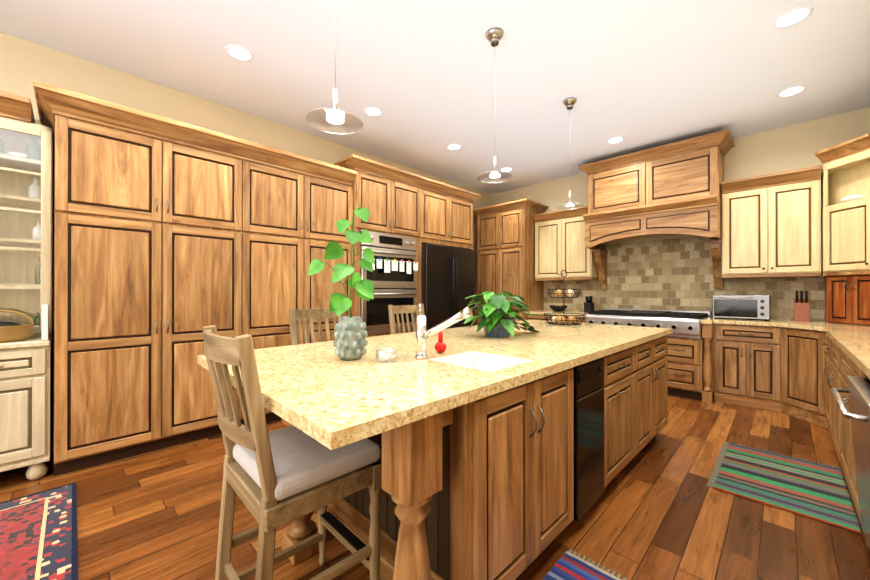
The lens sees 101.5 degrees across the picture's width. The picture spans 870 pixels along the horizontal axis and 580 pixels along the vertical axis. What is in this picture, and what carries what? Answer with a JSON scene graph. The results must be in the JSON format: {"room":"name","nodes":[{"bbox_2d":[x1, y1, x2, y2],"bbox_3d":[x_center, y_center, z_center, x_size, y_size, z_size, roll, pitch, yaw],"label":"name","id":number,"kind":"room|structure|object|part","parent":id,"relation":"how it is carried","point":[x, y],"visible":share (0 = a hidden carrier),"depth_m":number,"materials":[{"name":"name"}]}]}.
{"room":"kitchen","nodes":[
{"label":"kitchen","id":0,"kind":"room"},
{"bbox_2d":[0,32,490,450],"bbox_3d":[-2.240,-0.308,3.574,0.100,3.120,9.430,0,0,44],"label":"wall","id":1,"kind":"structure","parent":0,"point":[24,64],"depth_m":3.19,"materials":[{"name":"beige paint"}]},
{"bbox_2d":[0,395,869,579],"bbox_3d":[-0.419,1.287,1.785,5.200,0.080,9.630,0,0,44],"label":"floor","id":2,"kind":"structure","parent":0,"point":[658,509],"depth_m":1.92,"materials":[{"name":"brown wood"}]},
{"bbox_2d":[0,91,53,479],"bbox_3d":[-3.138,-0.027,2.131,0.632,2.550,1.143,0,0,44],"label":"tall cabinet","id":3,"kind":"object","parent":2,"relation":"on","point":[26,273],"visible":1,"depth_m":2.43,"materials":[{"name":"white wood"}]},
{"bbox_2d":[0,310,33,342],"bbox_3d":[-2.804,0.229,2.277,0.238,0.208,0.319,0,0,44],"label":"wicker basket","id":4,"kind":"object","parent":3,"relation":"on","point":[10,332],"depth_m":2.30,"materials":[{"name":"brown wicker"}]},
{"bbox_2d":[42,304,48,339],"bbox_3d":[-2.644,0.216,2.411,0.150,0.234,0.030,0,0,44],"label":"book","id":5,"kind":"object","parent":3,"relation":"on","point":[45,307],"depth_m":2.36,"materials":[{"name":"white paper"}]},
{"bbox_2d":[0,482,77,579],"bbox_3d":[-2.780,1.238,0.892,1.280,0.012,2.650,0,0,44],"label":"oriental rug","id":6,"kind":"object","parent":2,"relation":"on","point":[38,536],"visible":0.92,"depth_m":1.78,"materials":[{"name":"red fabric"}]},
{"bbox_2d":[53,105,252,475],"bbox_3d":[-2.305,0.033,2.977,0.638,2.434,1.195,0,0,44],"label":"tall cabinet","id":7,"kind":"object","parent":2,"relation":"on","point":[172,238],"depth_m":2.64,"materials":[{"name":"brown wood"}]},
{"bbox_2d":[202,325,381,579],"bbox_3d":[-0.531,0.690,1.307,0.459,1.122,0.526,0,0,44],"label":"bar chair","id":8,"kind":"object","parent":2,"relation":"on","point":[273,480],"visible":0.92,"depth_m":1.19,"materials":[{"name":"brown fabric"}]},
{"bbox_2d":[253,157,353,421],"bbox_3d":[-1.555,0.035,3.742,0.638,2.434,1.195,0,0,44],"label":"tall cabinet","id":9,"kind":"object","parent":2,"relation":"on","point":[296,212],"depth_m":3.46,"materials":[{"name":"brown wood"}]},
{"bbox_2d":[289,308,342,344],"bbox_3d":[-0.757,0.694,2.587,0.523,1.122,0.454,0,0,44],"label":"bar chair","id":10,"kind":"object","parent":2,"relation":"on","point":[303,315],"visible":0.12,"depth_m":2.71,"materials":[{"name":"brown wood"}]},
{"bbox_2d":[388,304,424,333],"bbox_3d":[-0.120,0.696,3.258,0.523,1.122,0.454,0,0,44],"label":"bar chair","id":11,"kind":"object","parent":2,"relation":"on","point":[401,310],"visible":0.1,"depth_m":3.39,"materials":[{"name":"brown wood"}]},
{"bbox_2d":[333,154,480,336],"bbox_3d":[-0.362,-0.100,4.871,0.760,2.710,2.257,0,0,44],"label":"oven cabinet","id":12,"kind":"object","parent":2,"relation":"on","point":[400,202],"depth_m":4.34,"materials":[{"name":"brown wood"}]},
{"bbox_3d":[-0.513,-0.081,4.253,0.111,1.180,0.832,0,0,44],"label":"double oven","id":13,"kind":"part","parent":12,"relation":"part of","materials":[{"name":"silver metal"}]},
{"bbox_2d":[422,244,474,330],"bbox_3d":[0.060,0.319,5.137,0.635,1.835,1.015,0,0,44],"label":"refrigerator","id":14,"kind":"object","parent":12,"relation":"in","point":[448,280],"visible":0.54,"depth_m":4.86,"materials":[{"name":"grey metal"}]},
{"bbox_2d":[282,332,672,579],"bbox_3d":[0.541,0.809,2.451,1.315,0.880,2.892,0,0,44],"label":"kitchen island","id":15,"kind":"object","parent":2,"relation":"on","point":[469,432],"depth_m":1.39,"materials":[{"name":"wood"}]},
{"bbox_2d":[197,320,604,391],"bbox_3d":[0.256,0.349,2.577,0.940,0.040,3.200,0,0,44],"label":"island countertop","id":16,"kind":"structure","parent":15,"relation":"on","point":[280,368],"depth_m":1.81,"materials":[{"name":"beige stone"}]},
{"bbox_2d":[308,207,374,360],"bbox_3d":[-0.412,-0.038,1.670,0.329,0.728,0.244,0,0,44],"label":"potted plant","id":17,"kind":"object","parent":16,"relation":"on","point":[350,342],"visible":1,"depth_m":1.65,"materials":[{"name":"green plant"}]},
{"bbox_2d":[375,348,396,362],"bbox_3d":[-0.224,0.298,1.630,0.100,0.055,0.100,0,0,44],"label":"glass jar","id":18,"kind":"object","parent":16,"relation":"on","point":[384,353],"visible":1,"depth_m":1.61,"materials":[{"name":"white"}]},
{"bbox_2d":[435,331,446,352],"bbox_3d":[0.029,0.271,1.845,0.064,0.109,0.064,0,0,44],"label":"scrubber","id":19,"kind":"object","parent":16,"relation":"on","point":[440,346],"visible":0.96,"depth_m":1.83,"materials":[{"name":"red plastic"}]},
{"bbox_2d":[415,304,472,358],"bbox_3d":[0.039,0.196,1.661,0.286,0.260,0.060,0,0,21],"label":"faucet","id":20,"kind":"object","parent":16,"relation":"on","point":[422,334],"visible":1,"depth_m":1.68,"materials":[{"name":"silver metal"}]},
{"bbox_2d":[464,291,538,337],"bbox_3d":[0.475,0.168,2.575,0.503,0.322,0.733,0,0,44],"label":"potted plant","id":21,"kind":"object","parent":16,"relation":"on","point":[495,317],"visible":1,"depth_m":2.45,"materials":[{"name":"plant"}]},
{"bbox_2d":[544,270,584,324],"bbox_3d":[1.237,0.070,3.406,0.378,0.522,0.378,0,0,44],"label":"wire basket","id":22,"kind":"object","parent":16,"relation":"on","point":[566,293],"visible":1,"depth_m":3.36,"materials":[{"name":"black metal"}]},
{"bbox_2d":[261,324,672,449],"bbox_3d":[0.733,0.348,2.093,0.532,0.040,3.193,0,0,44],"label":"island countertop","id":23,"kind":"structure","parent":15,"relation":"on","point":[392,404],"depth_m":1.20,"materials":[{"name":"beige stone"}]},
{"bbox_2d":[573,358,603,520],"bbox_3d":[0.823,0.762,1.875,0.044,0.760,0.355,0,0,44],"label":"trash compactor","id":24,"kind":"object","parent":15,"relation":"in","point":[588,435],"visible":0.92,"depth_m":1.84,"materials":[{"name":"black metal"}]},
{"bbox_2d":[473,199,548,324],"bbox_3d":[1.284,-0.086,6.208,1.136,2.690,0.727,0,0,44],"label":"tall cabinet","id":25,"kind":"object","parent":2,"relation":"on","point":[506,247],"visible":0.6,"depth_m":5.91,"materials":[{"name":"brown wood"}]},
{"bbox_2d":[525,314,585,322],"bbox_3d":[1.983,0.817,5.569,0.925,0.880,0.657,0,0,44],"label":"base cabinet","id":26,"kind":"object","parent":2,"relation":"on","point":[536,316],"depth_m":5.45,"materials":[{"name":"brown wood"}]},
{"bbox_2d":[543,549,629,579],"bbox_3d":[0.478,1.238,1.076,0.645,0.011,1.135,0,0,44],"label":"rug","id":27,"kind":"object","parent":2,"relation":"on","point":[568,565],"visible":1,"depth_m":1.56,"materials":[{"name":"multicoloured"}]},
{"bbox_2d":[665,330,712,401],"bbox_3d":[3.107,0.904,4.390,0.410,0.700,0.767,0,0,44],"label":"base cabinet","id":28,"kind":"object","parent":2,"relation":"on","point":[689,360],"depth_m":4.05,"materials":[{"name":"brown wood"}]},
{"bbox_2d":[713,323,768,410],"bbox_3d":[3.557,0.813,3.997,0.592,0.880,0.698,0,0,44],"label":"base cabinet","id":29,"kind":"object","parent":2,"relation":"on","point":[740,352],"depth_m":3.82,"materials":[{"name":"brown wood"}]},
{"bbox_2d":[706,442,861,533],"bbox_3d":[2.271,1.242,2.361,0.635,0.011,0.920,0,0,44],"label":"rug","id":30,"kind":"object","parent":2,"relation":"on","point":[811,490],"visible":1,"depth_m":2.27,"materials":[{"name":"multicoloured fabric"}]},
{"bbox_2d":[769,326,828,428],"bbox_3d":[3.967,0.811,3.426,1.025,0.880,0.940,0,0,44],"label":"base cabinet","id":31,"kind":"object","parent":2,"relation":"on","point":[775,368],"depth_m":3.44,"materials":[{"name":"brown wood"}]},
{"bbox_2d":[822,334,825,415],"bbox_3d":[3.590,0.810,2.792,0.677,0.880,0.500,0,0,44],"label":"base cabinet","id":32,"kind":"object","parent":2,"relation":"on","point":[824,370],"depth_m":3.17,"materials":[{"name":"brown wood"}]},
{"bbox_2d":[826,335,869,455],"bbox_3d":[3.215,0.809,2.410,0.677,0.880,0.850,0,0,44],"label":"base cabinet","id":33,"kind":"object","parent":2,"relation":"on","point":[840,366],"depth_m":2.62,"materials":[{"name":"brown wood"}]},
{"bbox_2d":[526,310,869,378],"bbox_3d":[0.708,0.449,2.150,3.892,0.242,7.327,0,0,44],"label":"countertop","id":34,"kind":"structure","parent":33,"relation":"on","point":[851,342],"depth_m":3.05,"materials":[{"name":"stone"}]},
{"bbox_2d":[549,305,566,310],"bbox_3d":[1.957,0.287,5.640,0.280,0.100,0.280,0,0,44],"label":"fruit bowl","id":35,"kind":"object","parent":34,"relation":"on","point":[556,307],"visible":0.98,"depth_m":5.56,"materials":[{"name":"black"}]},
{"bbox_2d":[584,295,593,311],"bbox_3d":[2.321,0.206,5.354,0.110,0.260,0.120,0,0,44],"label":"coffee grinder","id":36,"kind":"object","parent":34,"relation":"on","point":[588,305],"visible":0.94,"depth_m":5.31,"materials":[{"name":"black plastic"}]},
{"bbox_2d":[586,308,710,338],"bbox_3d":[2.761,0.410,4.659,1.270,0.280,0.845,0,0,44],"label":"range","id":37,"kind":"object","parent":34,"relation":"in","point":[684,323],"visible":0.83,"depth_m":4.36,"materials":[{"name":"silver metal"}]},
{"bbox_2d":[712,295,770,320],"bbox_3d":[3.537,0.195,4.102,0.490,0.275,0.406,0,0,44],"label":"toaster oven","id":38,"kind":"object","parent":34,"relation":"on","point":[744,306],"visible":1,"depth_m":3.97,"materials":[{"name":"silver metal"}]},
{"bbox_2d":[794,291,809,321],"bbox_3d":[3.889,0.170,3.768,0.110,0.323,0.190,0,0,44],"label":"knife block","id":39,"kind":"object","parent":34,"relation":"on","point":[801,309],"visible":1,"depth_m":3.72,"materials":[{"name":"brown"}]},
{"bbox_2d":[825,275,869,325],"bbox_3d":[4.131,0.095,3.488,0.382,0.470,0.624,0,0,44],"label":"cabinet","id":40,"kind":"object","parent":34,"relation":"on","point":[847,299],"visible":1,"depth_m":3.42,"materials":[{"name":"brown wood"}]},
{"bbox_2d":[838,378,869,546],"bbox_3d":[2.669,0.917,1.853,0.677,0.660,0.990,0,0,44],"label":"base cabinet","id":41,"kind":"object","parent":2,"relation":"on","point":[845,449],"depth_m":2.09,"materials":[{"name":"brown wood"}]},
{"bbox_2d":[831,373,869,550],"bbox_3d":[1.935,0.801,1.432,0.422,0.860,0.624,0,0,44],"label":"dishwasher","id":42,"kind":"object","parent":41,"relation":"in","point":[858,392],"visible":0.94,"depth_m":1.54,"materials":[{"name":"silver metal"}]},
{"bbox_2d":[0,0,869,193],"bbox_3d":[-0.419,-1.913,1.794,5.200,0.080,9.630,0,0,44],"label":"ceiling","id":43,"kind":"structure","parent":0,"point":[432,80],"depth_m":2.96,"materials":[{"name":"white paint"}]},
{"bbox_2d":[225,44,253,61],"bbox_3d":[-1.543,-1.867,2.804,0.197,0.006,0.197,0,0,35],"label":"recessed light","id":44,"kind":"object","parent":43,"relation":"in","point":[240,53],"depth_m":2.80,"materials":[{"name":"white paint"}]},
{"bbox_2d":[306,0,362,134],"bbox_3d":[-0.469,-1.329,1.671,0.259,1.087,0.259,0,0,44],"label":"pendant light","id":45,"kind":"object","parent":43,"relation":"hanging from","point":[335,118],"visible":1,"depth_m":1.67,"materials":[{"name":"glass"}]},
{"bbox_2d":[364,107,382,116],"bbox_3d":[-0.647,-1.865,3.718,0.197,0.006,0.197,0,0,38],"label":"recessed light","id":46,"kind":"object","parent":43,"relation":"in","point":[370,111],"depth_m":3.71,"materials":[{"name":"white paint"}]},
{"bbox_2d":[447,144,461,149],"bbox_3d":[0.249,-1.862,4.632,0.197,0.006,0.197,0,0,35],"label":"recessed light","id":47,"kind":"object","parent":43,"relation":"in","point":[452,146],"depth_m":4.63,"materials":[{"name":"white paint"}]},
{"bbox_2d":[477,28,511,182],"bbox_3d":[0.437,-1.344,2.594,0.259,1.052,0.259,0,0,44],"label":"pendant light","id":48,"kind":"object","parent":43,"relation":"hanging from","point":[494,36],"visible":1,"depth_m":2.58,"materials":[{"name":"glass"}]},
{"bbox_2d":[500,167,512,171],"bbox_3d":[1.103,-1.860,5.489,0.197,0.006,0.197,0,0,38],"label":"recessed light","id":49,"kind":"object","parent":43,"relation":"in","point":[506,169],"depth_m":5.48,"materials":[{"name":"white paint"}]},
{"bbox_2d":[557,97,582,209],"bbox_3d":[1.333,-1.344,3.508,0.259,1.047,0.259,0,0,44],"label":"pendant light","id":50,"kind":"object","parent":43,"relation":"hanging from","point":[568,103],"visible":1,"depth_m":3.49,"materials":[{"name":"white glass"}]},
{"bbox_2d":[607,137,623,143],"bbox_3d":[2.245,-1.863,4.418,0.197,0.006,0.197,0,0,8],"label":"recessed light","id":51,"kind":"object","parent":43,"relation":"in","point":[613,140],"depth_m":4.42,"materials":[{"name":"white paint"}]},
{"bbox_2d":[777,85,805,96],"bbox_3d":[3.352,-1.866,3.340,0.197,0.006,0.197,0,0,38],"label":"recessed light","id":52,"kind":"object","parent":43,"relation":"in","point":[791,91],"depth_m":3.34,"materials":[{"name":"white paint"}]},
{"bbox_2d":[773,6,812,28],"bbox_3d":[2.453,-1.868,2.438,0.197,0.006,0.197,0,0,38],"label":"recessed light","id":53,"kind":"object","parent":43,"relation":"in","point":[792,17],"depth_m":2.43,"materials":[{"name":"white paint"}]},
{"bbox_2d":[491,107,869,244],"bbox_3d":[2.916,-0.304,5.191,5.200,3.120,0.100,0,0,44],"label":"wall","id":54,"kind":"structure","parent":0,"point":[791,147],"depth_m":4.19,"materials":[{"name":"beige paint"}]},
{"bbox_2d":[532,205,598,280],"bbox_3d":[2.072,-0.695,5.652,0.920,1.085,0.420,0,0,44],"label":"upper cabinet","id":55,"kind":"object","parent":54,"relation":"attached to","point":[559,241],"visible":0.9,"depth_m":5.53,"materials":[{"name":"beige wood"}]},
{"bbox_2d":[578,129,733,288],"bbox_3d":[2.848,-0.903,4.716,1.680,1.775,0.672,0,0,44],"label":"range hood","id":56,"kind":"object","parent":54,"relation":"attached to","point":[673,188],"visible":0.96,"depth_m":4.44,"materials":[{"name":"brown wood"}]},
{"bbox_2d":[544,236,869,320],"bbox_3d":[3.235,-0.170,4.803,3.998,1.050,0.008,0,0,44],"label":"wall tile","id":57,"kind":"structure","parent":54,"relation":"attached to","point":[671,274],"depth_m":4.82,"materials":[{"name":"beige tile"}]},
{"bbox_2d":[721,165,821,278],"bbox_3d":[3.755,-0.700,4.002,0.795,1.115,0.420,0,0,44],"label":"upper cabinet","id":58,"kind":"object","parent":54,"relation":"attached to","point":[771,225],"visible":1,"depth_m":3.87,"materials":[{"name":"beige wood"}]},
{"bbox_2d":[815,134,869,275],"bbox_3d":[4.086,-0.773,3.458,0.526,1.260,0.733,0,0,44],"label":"upper cabinet","id":59,"kind":"object","parent":54,"relation":"attached to","point":[845,209],"visible":1,"depth_m":3.44,"materials":[{"name":"white wood"}]}
]}

